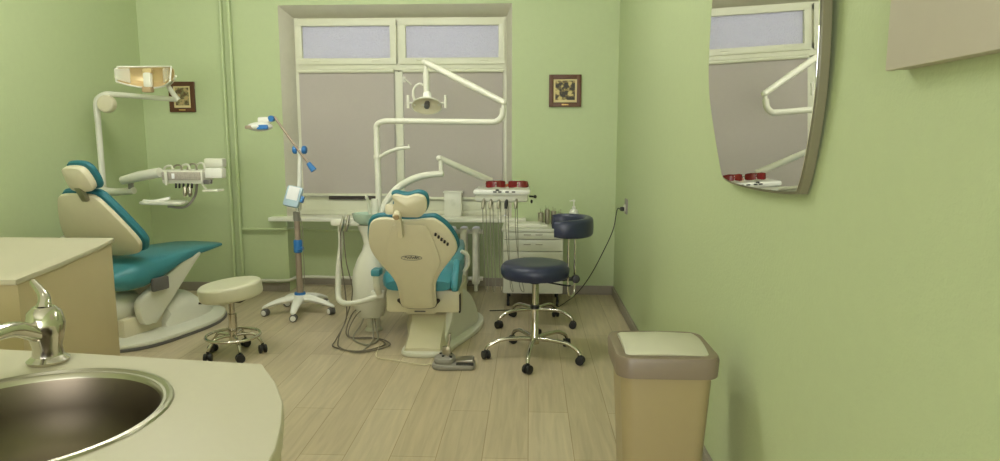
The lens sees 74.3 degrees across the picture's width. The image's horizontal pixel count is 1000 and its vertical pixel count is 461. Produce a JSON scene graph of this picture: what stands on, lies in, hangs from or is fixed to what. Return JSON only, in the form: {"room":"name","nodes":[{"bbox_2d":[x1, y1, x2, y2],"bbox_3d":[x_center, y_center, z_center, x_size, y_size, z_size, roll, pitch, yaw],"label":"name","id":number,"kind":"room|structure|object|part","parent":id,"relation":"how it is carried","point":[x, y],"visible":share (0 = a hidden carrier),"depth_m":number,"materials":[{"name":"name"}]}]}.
{"room":"dental clinic","nodes":[
{"label":"dental clinic","id":0,"kind":"room"},
{"bbox_2d":[0,0,152,291],"bbox_3d":[-3.245,-0.400,1.254,0.100,3.050,9.400,0,8,3],"label":"wall","id":1,"kind":"structure","parent":0,"point":[56,56],"depth_m":4.55,"materials":[{"name":"green paint"}]},
{"bbox_2d":[133,283,150,294],"bbox_3d":[-3.187,1.073,1.455,0.016,0.076,8.680,0,8,3],"label":"baseboard","id":2,"kind":"structure","parent":1,"relation":"attached to","point":[139,291],"depth_m":5.51,"materials":[{"name":"brown wood"}]},
{"bbox_2d":[0,349,283,460],"bbox_3d":[-1.006,0.741,0.906,1.418,0.885,1.100,0,8,3],"label":"countertop","id":3,"kind":"structure","parent":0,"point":[86,407],"depth_m":1.16,"materials":[{"name":"laminate"}]},
{"bbox_2d":[0,279,70,367],"bbox_3d":[-0.865,0.182,1.182,0.080,0.154,0.199,0,8,3],"label":"faucet","id":4,"kind":"object","parent":3,"relation":"on","point":[44,324],"visible":1,"depth_m":1.23,"materials":[{"name":"silver metal"}]},
{"bbox_3d":[-0.864,0.190,1.161,0.035,0.055,0.155,0,8,3],"label":"spout","id":5,"kind":"part","parent":4,"relation":"part of","materials":[{"name":"silver metal"}]},
{"bbox_3d":[-0.871,0.123,1.254,0.028,0.056,0.065,-7,10,-41],"label":"lever","id":6,"kind":"part","parent":4,"relation":"part of","materials":[{"name":"silver metal"}]},
{"bbox_3d":[-0.733,0.373,1.020,0.384,0.166,0.384,0,8,3],"label":"sink bowl","id":7,"kind":"part","parent":3,"relation":"part of","materials":[{"name":"metal"}]},
{"bbox_2d":[120,284,629,460],"bbox_3d":[-1.215,1.166,1.429,4.400,0.100,9.600,0,8,3],"label":"floor","id":8,"kind":"structure","parent":0,"point":[339,405],"depth_m":3.54,"materials":[{"name":"laminate"}]},
{"bbox_2d":[0,237,119,355],"bbox_3d":[-2.091,0.515,2.667,1.090,0.850,0.910,0,8,3],"label":"base cabinet","id":9,"kind":"object","parent":8,"relation":"on","point":[77,274],"visible":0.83,"depth_m":2.62,"materials":[{"name":"laminate"}]},
{"bbox_2d":[93,66,179,186],"bbox_3d":[-2.584,-0.232,4.638,0.936,1.792,0.313,3,8,22],"label":"lamp","id":10,"kind":"object","parent":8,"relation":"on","point":[148,78],"visible":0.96,"depth_m":4.50,"materials":[{"name":"white plastic"}]},
{"bbox_3d":[-2.579,-0.884,4.688,0.752,0.220,0.082,3,8,18],"label":"arm","id":11,"kind":"part","parent":10,"relation":"part of","materials":[{"name":"white metal"}]},
{"bbox_2d":[142,68,153,73],"bbox_3d":[-2.350,-1.065,4.406,0.065,0.035,0.040,0,8,3],"label":"bulb","id":12,"kind":"object","parent":10,"relation":"attached to","point":[145,70],"depth_m":4.39,"materials":[{"name":"glass"}]},
{"bbox_3d":[-2.349,-1.004,4.404,0.055,0.100,0.040,0,8,3],"label":"bulb","id":13,"kind":"part","parent":10,"relation":"part of","materials":[{"name":"white glass"}]},
{"bbox_2d":[98,158,225,208],"bbox_3d":[-2.433,-0.328,4.627,1.043,0.352,0.289,1,8,5],"label":"control console","id":14,"kind":"object","parent":10,"relation":"attached to","point":[180,176],"visible":0.96,"depth_m":4.56,"materials":[{"name":"white plastic"}]},
{"bbox_3d":[-2.765,-0.287,4.733,0.367,0.076,0.065,3,8,20],"label":"arm","id":15,"kind":"part","parent":14,"relation":"part of","materials":[{"name":"white plastic"}]},
{"bbox_3d":[-2.507,-0.379,4.608,0.327,0.123,0.072,2,8,12],"label":"arm","id":16,"kind":"part","parent":14,"relation":"part of","materials":[{"name":"white plastic"}]},
{"bbox_2d":[142,197,170,200],"bbox_3d":[-2.374,-0.210,4.559,0.186,0.045,0.032,-1,8,-4],"label":"tray","id":17,"kind":"object","parent":14,"relation":"on","point":[167,198],"depth_m":4.55,"materials":[{"name":"white plastic"}]},
{"bbox_2d":[139,200,188,204],"bbox_3d":[-2.326,-0.195,4.575,0.313,0.022,0.176,0,8,3],"label":"tray","id":18,"kind":"object","parent":14,"relation":"on","point":[144,202],"depth_m":4.51,"materials":[{"name":"white plastic"}]},
{"bbox_2d":[167,184,197,208],"bbox_3d":[-2.229,-0.239,4.636,0.206,0.173,0.049,-3,8,-18],"label":"dental handpieces","id":19,"kind":"object","parent":14,"relation":"on","point":[196,186],"depth_m":4.63,"materials":[{"name":"grey plastic"}]},
{"bbox_2d":[201,184,223,191],"bbox_3d":[-2.001,-0.298,4.567,0.143,0.054,0.100,0,8,3],"label":"shelf","id":20,"kind":"object","parent":14,"relation":"attached to","point":[206,190],"depth_m":4.54,"materials":[{"name":"white plastic"}]},
{"bbox_3d":[-2.205,-1.002,4.425,0.163,0.071,0.022,7,11,42],"label":"lamp handle","id":21,"kind":"part","parent":10,"relation":"part of","materials":[{"name":"white plastic"}]},
{"bbox_2d":[58,160,226,352],"bbox_3d":[-2.428,0.094,4.523,0.796,1.178,1.169,3,8,19],"label":"dental chair","id":22,"kind":"object","parent":8,"relation":"on","point":[164,313],"visible":0.8,"depth_m":4.24,"materials":[{"name":"white leather"}]},
{"bbox_2d":[67,160,103,187],"bbox_3d":[-2.503,-0.338,3.981,0.227,0.174,0.107,3,8,19],"label":"cushion","id":23,"kind":"object","parent":22,"relation":"on","point":[91,178],"depth_m":3.92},
{"bbox_2d":[62,188,149,250],"bbox_3d":[-2.558,-0.062,4.214,0.666,0.438,0.254,3,8,19],"label":"backrest cushion","id":24,"kind":"object","parent":22,"relation":"on","point":[103,216],"depth_m":4.10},
{"bbox_2d":[112,241,221,290],"bbox_3d":[-2.404,0.226,4.623,0.510,0.210,1.000,3,8,19],"label":"seat cushion","id":25,"kind":"object","parent":22,"relation":"on","point":[166,265],"depth_m":4.37,"materials":[{"name":"teal leather"}]},
{"bbox_3d":[-2.247,0.385,4.488,0.060,0.419,0.547,3,8,19],"label":"lift arm","id":26,"kind":"part","parent":22,"relation":"part of","materials":[{"name":"white ceramic"}]},
{"bbox_3d":[-2.382,0.653,4.565,0.680,0.035,1.101,3,8,19],"label":"plate","id":27,"kind":"part","parent":22,"relation":"part of","materials":[{"name":"white plastic"}]},
{"bbox_2d":[197,276,267,362],"bbox_3d":[-1.615,0.526,3.994,0.374,0.467,0.379,0,8,3],"label":"round stool","id":28,"kind":"object","parent":8,"relation":"on","point":[230,291],"visible":0.99,"depth_m":3.90,"materials":[{"name":"white leather"}]},
{"bbox_3d":[-1.676,0.672,3.933,0.021,0.084,0.158,6,10,39],"label":"leg","id":29,"kind":"part","parent":28,"relation":"part of","materials":[{"name":"silver metal"}]},
{"bbox_3d":[-1.704,0.658,4.036,0.158,0.084,0.021,3,8,20],"label":"leg","id":30,"kind":"part","parent":28,"relation":"part of","materials":[{"name":"silver metal"}]},
{"bbox_3d":[-1.617,0.357,3.963,0.365,0.125,0.364,0,8,3],"label":"seat","id":31,"kind":"part","parent":28,"relation":"part of","materials":[{"name":"white leather"}]},
{"bbox_3d":[-1.565,0.673,3.928,0.021,0.084,0.158,-5,9,-34],"label":"leg","id":32,"kind":"part","parent":28,"relation":"part of","materials":[{"name":"silver metal"}]},
{"bbox_3d":[-1.528,0.659,4.030,0.158,0.084,0.021,-2,8,-16],"label":"leg","id":33,"kind":"part","parent":28,"relation":"part of","materials":[{"name":"silver metal"}]},
{"bbox_2d":[245,115,335,321],"bbox_3d":[-1.504,-0.110,4.924,0.540,1.472,0.529,5,9,34],"label":"lamp","id":34,"kind":"object","parent":8,"relation":"on","point":[293,198],"visible":1,"depth_m":4.87,"materials":[{"name":"white plastic"}]},
{"bbox_3d":[-1.646,0.532,4.933,0.255,0.086,0.090,-3,9,-23],"label":"leg","id":35,"kind":"part","parent":34,"relation":"part of","materials":[{"name":"white plastic"}]},
{"bbox_3d":[-1.509,-0.645,4.807,0.284,0.375,0.023,1,8,7],"label":"swing arm","id":36,"kind":"part","parent":34,"relation":"part of","materials":[{"name":"metal"}]},
{"bbox_3d":[-1.498,-0.590,4.827,0.032,0.060,0.060,0,8,3],"label":"joint knob","id":37,"kind":"part","parent":34,"relation":"part of","materials":[{"name":"blue plastic"}]},
{"bbox_3d":[-1.496,0.544,4.845,0.090,0.086,0.255,-1,8,-5],"label":"leg","id":38,"kind":"part","parent":34,"relation":"part of","materials":[{"name":"white plastic"}]},
{"bbox_3d":[-1.430,-0.589,4.824,0.032,0.060,0.060,0,8,3],"label":"joint knob","id":39,"kind":"part","parent":34,"relation":"part of","materials":[{"name":"blue plastic"}]},
{"bbox_3d":[-1.435,0.507,5.118,0.090,0.086,0.255,5,9,30],"label":"leg","id":40,"kind":"part","parent":34,"relation":"part of","materials":[{"name":"white plastic"}]},
{"bbox_3d":[-1.366,0.529,4.959,0.255,0.086,0.090,2,8,12],"label":"leg","id":41,"kind":"part","parent":34,"relation":"part of","materials":[{"name":"white plastic"}]},
{"bbox_2d":[330,195,390,352],"bbox_3d":[-0.911,0.251,4.277,0.369,0.934,0.621,-2,8,-11],"label":"dental cuspidor unit","id":42,"kind":"object","parent":8,"relation":"on","point":[367,305],"visible":0.92,"depth_m":4.39,"materials":[{"name":"white plastic"}]},
{"bbox_3d":[-0.942,0.236,4.343,0.352,0.524,0.141,2,8,13],"label":"assistant arm","id":43,"kind":"part","parent":42,"relation":"part of","materials":[{"name":"white plastic"}]},
{"bbox_2d":[352,212,378,224],"bbox_3d":[-0.894,-0.077,4.415,0.190,0.077,0.190,0,8,3],"label":"bowl","id":44,"kind":"object","parent":42,"relation":"on","point":[360,218],"depth_m":4.35,"materials":[{"name":"clear glass"}]},
{"bbox_2d":[374,59,506,210],"bbox_3d":[-0.385,-0.580,4.337,0.956,1.090,0.161,3,8,20],"label":"lamp","id":45,"kind":"object","parent":42,"relation":"attached to","point":[426,105],"visible":1,"depth_m":4.34,"materials":[{"name":"white plastic"}]},
{"bbox_3d":[-0.727,-0.528,4.425,0.260,0.098,0.052,2,8,15],"label":"accessory arm","id":46,"kind":"part","parent":45,"relation":"part of","materials":[{"name":"white metal"}]},
{"bbox_3d":[-0.586,-0.850,4.356,0.062,0.085,0.019,0,8,3],"label":"lamp handle","id":47,"kind":"part","parent":45,"relation":"part of","materials":[{"name":"white plastic"}]},
{"bbox_3d":[-0.489,-1.001,4.371,0.044,0.210,0.044,0,8,3],"label":"head stem","id":48,"kind":"part","parent":45,"relation":"part of","materials":[{"name":"white ceramic"}]},
{"bbox_3d":[-0.404,-0.678,4.275,0.944,0.216,0.056,3,8,20],"label":"arm","id":49,"kind":"part","parent":45,"relation":"part of","materials":[{"name":"white metal"}]},
{"bbox_3d":[-0.381,-0.849,4.346,0.062,0.085,0.019,0,8,3],"label":"lamp handle","id":50,"kind":"part","parent":45,"relation":"part of","materials":[{"name":"white plastic"}]},
{"bbox_3d":[-0.237,-0.943,4.225,0.645,0.340,0.046,5,9,30],"label":"spring arm","id":51,"kind":"part","parent":45,"relation":"part of","materials":[{"name":"white metal"}]},
{"bbox_2d":[379,155,536,291],"bbox_3d":[-0.296,-0.042,4.602,1.079,0.970,0.347,-1,8,-6],"label":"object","id":52,"kind":"object","parent":42,"relation":"attached to","point":[483,194],"visible":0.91,"depth_m":4.47,"materials":[{"name":"white plastic"}]},
{"bbox_3d":[-0.598,-0.220,4.426,0.447,0.362,0.085,0,8,3],"label":"arm","id":53,"kind":"part","parent":52,"relation":"part of","materials":[{"name":"white ceramic"}]},
{"bbox_3d":[-0.238,-0.412,4.482,0.421,0.203,0.045,-4,9,-30],"label":"spring arm","id":54,"kind":"part","parent":52,"relation":"part of","materials":[{"name":"white metal"}]},
{"bbox_2d":[485,180,505,187],"bbox_3d":[-0.033,-0.324,4.572,0.142,0.053,0.158,-1,8,-4],"label":"safety glasses","id":55,"kind":"object","parent":52,"relation":"on","point":[489,184],"visible":1,"depth_m":4.50,"materials":[{"name":"red plastic"}]},
{"bbox_2d":[473,187,536,202],"bbox_3d":[0.040,-0.248,4.599,0.432,0.101,0.317,0,8,3],"label":"tray","id":56,"kind":"object","parent":52,"relation":"on","point":[483,194],"depth_m":4.48,"materials":[{"name":"white plastic"}]},
{"bbox_2d":[508,180,528,187],"bbox_3d":[0.130,-0.323,4.565,0.142,0.053,0.158,1,8,8],"label":"safety glasses","id":57,"kind":"object","parent":52,"relation":"on","point":[511,184],"visible":1,"depth_m":4.50,"materials":[{"name":"red plastic"}]},
{"bbox_2d":[375,333,474,370],"bbox_3d":[-0.477,0.678,3.890,0.725,0.205,0.188,4,9,25],"label":"foot pedal","id":58,"kind":"object","parent":8,"relation":"on","point":[445,360],"visible":1,"depth_m":3.76,"materials":[{"name":"grey plastic"}]},
{"bbox_3d":[-0.610,0.758,3.929,0.505,0.022,0.137,6,10,39],"label":"pedal cord","id":59,"kind":"part","parent":58,"relation":"part of","materials":[{"name":"beige plastic"}]},
{"bbox_3d":[-0.306,0.663,3.792,0.052,0.149,0.038,0,8,3],"label":"pedal lever","id":60,"kind":"part","parent":58,"relation":"part of","materials":[{"name":"metal"}]},
{"bbox_3d":[-0.201,0.743,3.795,0.100,0.027,0.085,0,8,3],"label":"tread plate","id":61,"kind":"part","parent":58,"relation":"part of","materials":[{"name":"metal"}]},
{"bbox_2d":[368,189,483,357],"bbox_3d":[-0.443,0.175,4.500,0.618,1.024,1.627,1,8,8],"label":"dental chair","id":62,"kind":"object","parent":8,"relation":"on","point":[422,256],"visible":1,"depth_m":4.00,"materials":[{"name":"white plastic"}]},
{"bbox_3d":[-0.773,0.346,4.173,0.051,0.140,0.079,0,8,3],"label":"armrest","id":63,"kind":"part","parent":62,"relation":"part of","materials":[{"name":"white plastic"}]},
{"bbox_2d":[391,189,429,211],"bbox_3d":[-0.507,-0.158,3.722,0.220,0.152,0.093,0,8,3],"label":"cushion","id":64,"kind":"object","parent":62,"relation":"on","point":[422,204],"depth_m":3.67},
{"bbox_3d":[-0.516,0.225,3.953,0.323,0.564,0.268,0,8,3],"label":"shell panel","id":65,"kind":"part","parent":62,"relation":"part of","materials":[{"name":"beige plastic"}]},
{"bbox_2d":[368,212,459,297],"bbox_3d":[-0.508,0.181,3.993,0.546,0.612,0.306,0,8,3],"label":"backrest cushion","id":66,"kind":"object","parent":62,"relation":"on","point":[414,263],"depth_m":3.90,"materials":[{"name":"beige plastic"}]},
{"bbox_3d":[-0.498,0.446,4.379,0.200,0.140,0.340,0,8,3],"label":"lift arm","id":67,"kind":"part","parent":62,"relation":"part of"},
{"bbox_2d":[383,239,464,290],"bbox_3d":[-0.482,0.207,4.704,0.500,0.185,1.230,0,8,3],"label":"seat cushion","id":68,"kind":"object","parent":62,"relation":"on","point":[451,278],"depth_m":4.15,"materials":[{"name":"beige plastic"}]},
{"bbox_3d":[-0.360,0.673,4.528,0.469,0.030,1.163,0,8,3],"label":"plate","id":69,"kind":"part","parent":62,"relation":"part of","materials":[{"name":"white ceramic"}]},
{"bbox_3d":[-0.226,0.200,4.304,0.056,0.161,0.073,2,8,15],"label":"armrest","id":70,"kind":"part","parent":62,"relation":"part of","materials":[{"name":"white plastic"}]},
{"bbox_2d":[452,226,482,291],"bbox_3d":[-0.612,0.242,5.720,0.930,0.558,0.156,0,8,3],"label":"radiator","id":71,"kind":"object","parent":8,"relation":"on","point":[463,231],"visible":0.26,"depth_m":5.64,"materials":[{"name":"metal"}]},
{"bbox_2d":[502,222,562,305],"bbox_3d":[0.318,0.268,5.299,0.597,0.622,0.456,0,8,3],"label":"base cabinet","id":72,"kind":"object","parent":8,"relation":"on","point":[531,241],"visible":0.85,"depth_m":5.08,"materials":[{"name":"white metal"}]},
{"bbox_2d":[507,221,546,226],"bbox_3d":[0.215,-0.053,5.258,0.300,0.023,0.240,0,8,-3],"label":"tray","id":73,"kind":"object","parent":72,"relation":"on","point":[512,223],"visible":0.98,"depth_m":5.19,"materials":[{"name":"white plastic"}]},
{"bbox_2d":[538,209,543,221],"bbox_3d":[0.331,-0.115,5.335,0.046,0.126,0.046,0,8,3],"label":"cup","id":74,"kind":"object","parent":73,"relation":"on","point":[540,214],"visible":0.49,"depth_m":5.32,"materials":[{"name":"metal"}]},
{"bbox_3d":[0.255,0.040,5.073,0.459,0.052,0.030,0,8,3],"label":"drawer","id":75,"kind":"part","parent":72,"relation":"part of","materials":[{"name":"white ceramic"}]},
{"bbox_3d":[0.255,0.406,5.123,0.459,0.164,0.030,0,8,3],"label":"drawer","id":76,"kind":"part","parent":72,"relation":"part of","materials":[{"name":"white wood"}]},
{"bbox_3d":[0.255,0.241,5.100,0.459,0.161,0.030,0,8,3],"label":"drawer","id":77,"kind":"part","parent":72,"relation":"part of","materials":[{"name":"white ceramic"}]},
{"bbox_3d":[0.255,0.113,5.083,0.459,0.089,0.030,0,8,3],"label":"drawer","id":78,"kind":"part","parent":72,"relation":"part of","materials":[{"name":"white ceramic"}]},
{"bbox_2d":[545,209,549,223],"bbox_3d":[0.383,-0.129,5.351,0.042,0.150,0.042,0,8,3],"label":"cup","id":79,"kind":"object","parent":72,"relation":"on","point":[547,211],"visible":0.97,"depth_m":5.34,"materials":[{"name":"metal"}]},
{"bbox_2d":[569,200,578,213],"bbox_3d":[0.588,-0.144,5.258,0.076,0.204,0.076,0,8,3],"label":"soap bottle","id":80,"kind":"object","parent":72,"relation":"on","point":[573,210],"visible":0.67,"depth_m":5.24,"materials":[{"name":"white plastic"}]},
{"bbox_2d":[494,284,576,333],"bbox_3d":[0.249,0.442,4.612,0.574,0.465,0.555,0,8,3],"label":"stool","id":81,"kind":"object","parent":8,"relation":"on","point":[498,324],"visible":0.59,"depth_m":4.61,"materials":[{"name":"silver metal"}]},
{"bbox_3d":[0.110,0.583,4.613,0.264,0.080,0.028,-2,8,-17],"label":"leg","id":82,"kind":"part","parent":81,"relation":"part of","materials":[{"name":"silver metal"}]},
{"bbox_3d":[0.165,0.561,4.774,0.028,0.080,0.264,-5,10,-35],"label":"leg","id":83,"kind":"part","parent":81,"relation":"part of","materials":[{"name":"silver metal"}]},
{"bbox_3d":[0.337,0.561,4.771,0.028,0.080,0.264,6,10,37],"label":"leg","id":84,"kind":"part","parent":81,"relation":"part of","materials":[{"name":"silver metal"}]},
{"bbox_3d":[0.388,0.583,4.611,0.264,0.080,0.028,3,8,18],"label":"leg","id":85,"kind":"part","parent":81,"relation":"part of","materials":[{"name":"silver metal"}]},
{"bbox_2d":[481,213,593,374],"bbox_3d":[0.231,0.337,3.947,0.594,0.854,0.622,-7,11,-43],"label":"stool","id":86,"kind":"object","parent":8,"relation":"on","point":[532,270],"visible":1,"depth_m":3.84,"materials":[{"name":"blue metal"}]},
{"bbox_3d":[0.051,0.674,3.952,0.288,0.080,0.028,-1,8,-8],"label":"leg","id":87,"kind":"part","parent":86,"relation":"part of","materials":[{"name":"silver metal"}]},
{"bbox_3d":[0.139,0.652,4.115,0.028,0.080,0.288,-4,9,-26],"label":"leg","id":88,"kind":"part","parent":86,"relation":"part of","materials":[{"name":"silver metal"}]},
{"bbox_3d":[0.178,0.693,3.819,0.028,0.080,0.288,2,8,11],"label":"leg","id":89,"kind":"part","parent":86,"relation":"part of","materials":[{"name":"silver metal"}]},
{"bbox_3d":[0.208,0.232,3.913,0.410,0.095,0.410,0,8,3],"label":"seat","id":90,"kind":"part","parent":86,"relation":"part of","materials":[{"name":"blue leather"}]},
{"bbox_3d":[0.324,0.656,4.081,0.288,0.080,0.028,-7,11,-43],"label":"leg","id":91,"kind":"part","parent":86,"relation":"part of","materials":[{"name":"silver metal"}]},
{"bbox_3d":[0.348,0.682,3.899,0.288,0.080,0.028,4,9,28],"label":"leg","id":92,"kind":"part","parent":86,"relation":"part of","materials":[{"name":"silver metal"}]},
{"bbox_3d":[0.423,0.202,3.899,0.013,0.401,0.087,6,10,38],"label":"backrest rod","id":93,"kind":"part","parent":86,"relation":"part of","materials":[{"name":"silver metal"}]},
{"bbox_3d":[0.428,-0.028,3.867,0.239,0.109,0.424,0,8,3],"label":"backrest","id":94,"kind":"part","parent":86,"relation":"part of","materials":[{"name":"blue leather"}]},
{"bbox_2d":[490,207,623,310],"bbox_3d":[0.420,0.217,4.974,0.994,0.812,0.119,1,8,8],"label":"power cord","id":95,"kind":"object","parent":8,"relation":"on","point":[620,208],"visible":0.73,"depth_m":4.92,"materials":[{"name":"black plastic"}]},
{"bbox_2d":[608,331,719,460],"bbox_3d":[0.545,0.676,2.279,0.334,0.639,0.317,0,8,3],"label":"waste bin","id":96,"kind":"object","parent":8,"relation":"on","point":[662,379],"visible":1,"depth_m":2.14,"materials":[{"name":"beige plastic"}]},
{"bbox_3d":[0.545,0.378,2.240,0.266,0.039,0.245,0,8,3],"label":"swing lid","id":97,"kind":"part","parent":96,"relation":"part of","materials":[{"name":"white plastic"}]},
{"bbox_2d":[136,0,619,290],"bbox_3d":[-1.011,-1.008,5.667,4.162,3.050,0.400,0,8,3],"label":"wall","id":98,"kind":"structure","parent":0,"point":[564,154],"depth_m":5.49,"materials":[{"name":"green paint"}]},
{"bbox_2d":[169,82,195,111],"bbox_3d":[-2.655,-1.115,5.511,0.218,0.250,0.026,0,8,3],"label":"framed picture","id":99,"kind":"object","parent":98,"relation":"attached to","point":[185,91],"visible":0.81,"depth_m":5.51,"materials":[{"name":"brown wood"}]},
{"bbox_2d":[175,88,188,104],"bbox_3d":[-2.655,-1.119,5.512,0.114,0.146,0.003,0,8,3],"label":"print","id":100,"kind":"object","parent":99,"relation":"attached to","point":[183,93],"depth_m":5.51},
{"bbox_2d":[218,0,236,276],"bbox_3d":[-2.282,-0.984,5.490,0.029,3.050,0.029,0,8,3],"label":"pipe","id":101,"kind":"object","parent":98,"relation":"attached to","point":[219,1],"visible":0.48,"depth_m":5.51,"materials":[{"name":"green metal"}]},
{"bbox_2d":[226,0,244,275],"bbox_3d":[-2.212,-0.984,5.487,0.029,3.050,0.029,0,8,3],"label":"pipe","id":102,"kind":"object","parent":98,"relation":"attached to","point":[227,1],"visible":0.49,"depth_m":5.50,"materials":[{"name":"green metal"}]},
{"bbox_2d":[241,227,359,231],"bbox_3d":[-1.645,-0.010,5.707,1.121,0.056,0.167,-1,8,-7],"label":"pipe","id":103,"kind":"object","parent":98,"relation":"attached to","point":[286,228],"visible":0.81,"depth_m":5.69,"materials":[{"name":"white metal"}]},
{"bbox_2d":[261,275,351,281],"bbox_3d":[-1.645,0.414,5.765,1.122,0.031,0.170,-1,8,-7],"label":"pipe","id":104,"kind":"object","parent":98,"relation":"attached to","point":[306,276],"visible":0.59,"depth_m":5.78,"materials":[{"name":"white metal"}]},
{"bbox_2d":[278,3,511,216],"bbox_3d":[-0.854,-0.984,5.582,1.915,1.745,0.239,0,8,3],"label":"window frame","id":105,"kind":"structure","parent":98,"relation":"attached to","point":[286,14],"depth_m":5.47,"materials":[{"name":"paint"}]},
{"bbox_2d":[179,278,611,294],"bbox_3d":[-1.014,0.474,5.803,3.962,0.076,0.296,0,8,3],"label":"baseboard","id":106,"kind":"structure","parent":98,"relation":"attached to","point":[267,286],"depth_m":5.70,"materials":[{"name":"brown wood"}]},
{"bbox_2d":[268,215,525,222],"bbox_3d":[-0.863,-0.103,5.613,2.165,0.034,0.240,0,8,3],"label":"windowsill","id":107,"kind":"object","parent":98,"relation":"attached to","point":[304,218],"depth_m":5.53,"materials":[{"name":"white plastic"}]},
{"bbox_2d":[443,191,462,216],"bbox_3d":[-0.399,-0.229,5.620,0.162,0.215,0.082,0,8,3],"label":"container","id":108,"kind":"object","parent":107,"relation":"on","point":[452,199],"visible":1,"depth_m":5.59,"materials":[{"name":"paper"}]},
{"bbox_2d":[294,17,506,214],"bbox_3d":[-0.836,-0.964,5.636,1.805,1.660,0.130,0,8,3],"label":"window","id":109,"kind":"structure","parent":98,"relation":"in","point":[397,44],"depth_m":5.54,"materials":[{"name":"paint"}]},
{"bbox_3d":[-1.291,-1.580,5.545,0.853,0.370,0.050,0,8,3],"label":"sash","id":110,"kind":"part","parent":109,"relation":"part of","materials":[{"name":"paint"}]},
{"bbox_3d":[-1.290,-1.582,5.557,0.755,0.272,0.006,0,8,3],"label":"pane","id":111,"kind":"part","parent":109,"relation":"part of","materials":[{"name":"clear glass"}]},
{"bbox_2d":[298,69,395,195],"bbox_3d":[-1.297,-0.828,5.622,0.810,1.070,0.034,0,8,3],"label":"roller blind","id":112,"kind":"object","parent":109,"relation":"attached to","point":[340,109],"visible":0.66,"depth_m":5.63,"materials":[{"name":"fabric"}]},
{"bbox_3d":[-1.289,-0.811,5.697,0.863,1.100,0.060,0,8,3],"label":"sash","id":113,"kind":"part","parent":109,"relation":"part of","materials":[{"name":"paint"}]},
{"bbox_3d":[-0.783,-1.256,5.541,0.087,0.075,0.027,3,8,19],"label":"handle","id":114,"kind":"part","parent":109,"relation":"part of","materials":[{"name":"white plastic"}]},
{"bbox_3d":[-0.397,-0.805,5.657,0.894,1.100,0.060,0,8,3],"label":"sash","id":115,"kind":"part","parent":109,"relation":"part of","materials":[{"name":"paint"}]},
{"bbox_3d":[-0.399,-1.575,5.505,0.884,0.370,0.050,0,8,3],"label":"sash","id":116,"kind":"part","parent":109,"relation":"part of","materials":[{"name":"paint"}]},
{"bbox_3d":[-0.399,-1.576,5.517,0.786,0.272,0.006,0,8,3],"label":"pane","id":117,"kind":"part","parent":109,"relation":"part of","materials":[{"name":"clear glass"}]},
{"bbox_2d":[402,68,502,199],"bbox_3d":[-0.396,-0.808,5.583,0.841,1.098,0.034,0,8,3],"label":"roller blind","id":118,"kind":"object","parent":109,"relation":"attached to","point":[479,148],"visible":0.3,"depth_m":5.59,"materials":[{"name":"fabric"}]},
{"bbox_2d":[300,210,503,215],"bbox_3d":[-0.852,-0.157,5.736,1.783,0.040,0.060,0,8,3],"label":"trim","id":119,"kind":"structure","parent":98,"relation":"attached to","point":[302,212],"depth_m":5.72,"materials":[{"name":"paint"}]},
{"bbox_2d":[549,74,581,106],"bbox_3d":[0.529,-1.135,5.364,0.262,0.258,0.026,0,8,3],"label":"framed picture","id":120,"kind":"object","parent":98,"relation":"attached to","point":[564,90],"visible":1,"depth_m":5.36,"materials":[{"name":"brown wood"}]},
{"bbox_2d":[555,81,574,99],"bbox_3d":[0.530,-1.139,5.365,0.158,0.154,0.003,0,8,3],"label":"print","id":121,"kind":"object","parent":120,"relation":"attached to","point":[564,90],"depth_m":5.36},
{"bbox_2d":[613,0,999,460],"bbox_3d":[0.813,-0.375,1.073,0.100,3.050,9.400,0,8,3],"label":"wall","id":122,"kind":"structure","parent":0,"point":[856,316],"depth_m":1.53,"materials":[{"name":"green paint"}]},
{"bbox_2d":[623,198,627,213],"bbox_3d":[0.918,-0.177,4.835,0.022,0.110,0.090,0,8,3],"label":"wall socket","id":123,"kind":"object","parent":122,"relation":"attached to","point":[625,205],"visible":0.94,"depth_m":4.80,"materials":[{"name":"grey plastic"}]},
{"bbox_3d":[0.923,-0.177,4.835,0.012,0.110,0.090,0,8,3],"label":"socket plate","id":124,"kind":"part","parent":123,"relation":"part of","materials":[{"name":"grey plastic"}]},
{"bbox_2d":[612,286,712,460],"bbox_3d":[0.755,1.098,1.279,0.016,0.076,8.680,0,8,3],"label":"baseboard","id":125,"kind":"structure","parent":122,"relation":"attached to","point":[706,457],"depth_m":4.67,"materials":[{"name":"brown wood"}]},
{"bbox_2d":[709,0,832,193],"bbox_3d":[0.768,-0.615,1.976,0.059,0.981,0.924,0,8,2],"label":"wall mirror","id":126,"kind":"object","parent":122,"relation":"attached to","point":[769,60],"visible":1,"depth_m":1.85,"materials":[{"name":"clear glass"}]},
{"bbox_2d":[885,0,999,70],"bbox_3d":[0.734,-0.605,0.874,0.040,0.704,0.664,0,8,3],"label":"upper cabinet","id":127,"kind":"object","parent":122,"relation":"attached to","point":[921,33],"visible":1,"depth_m":1.08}
]}

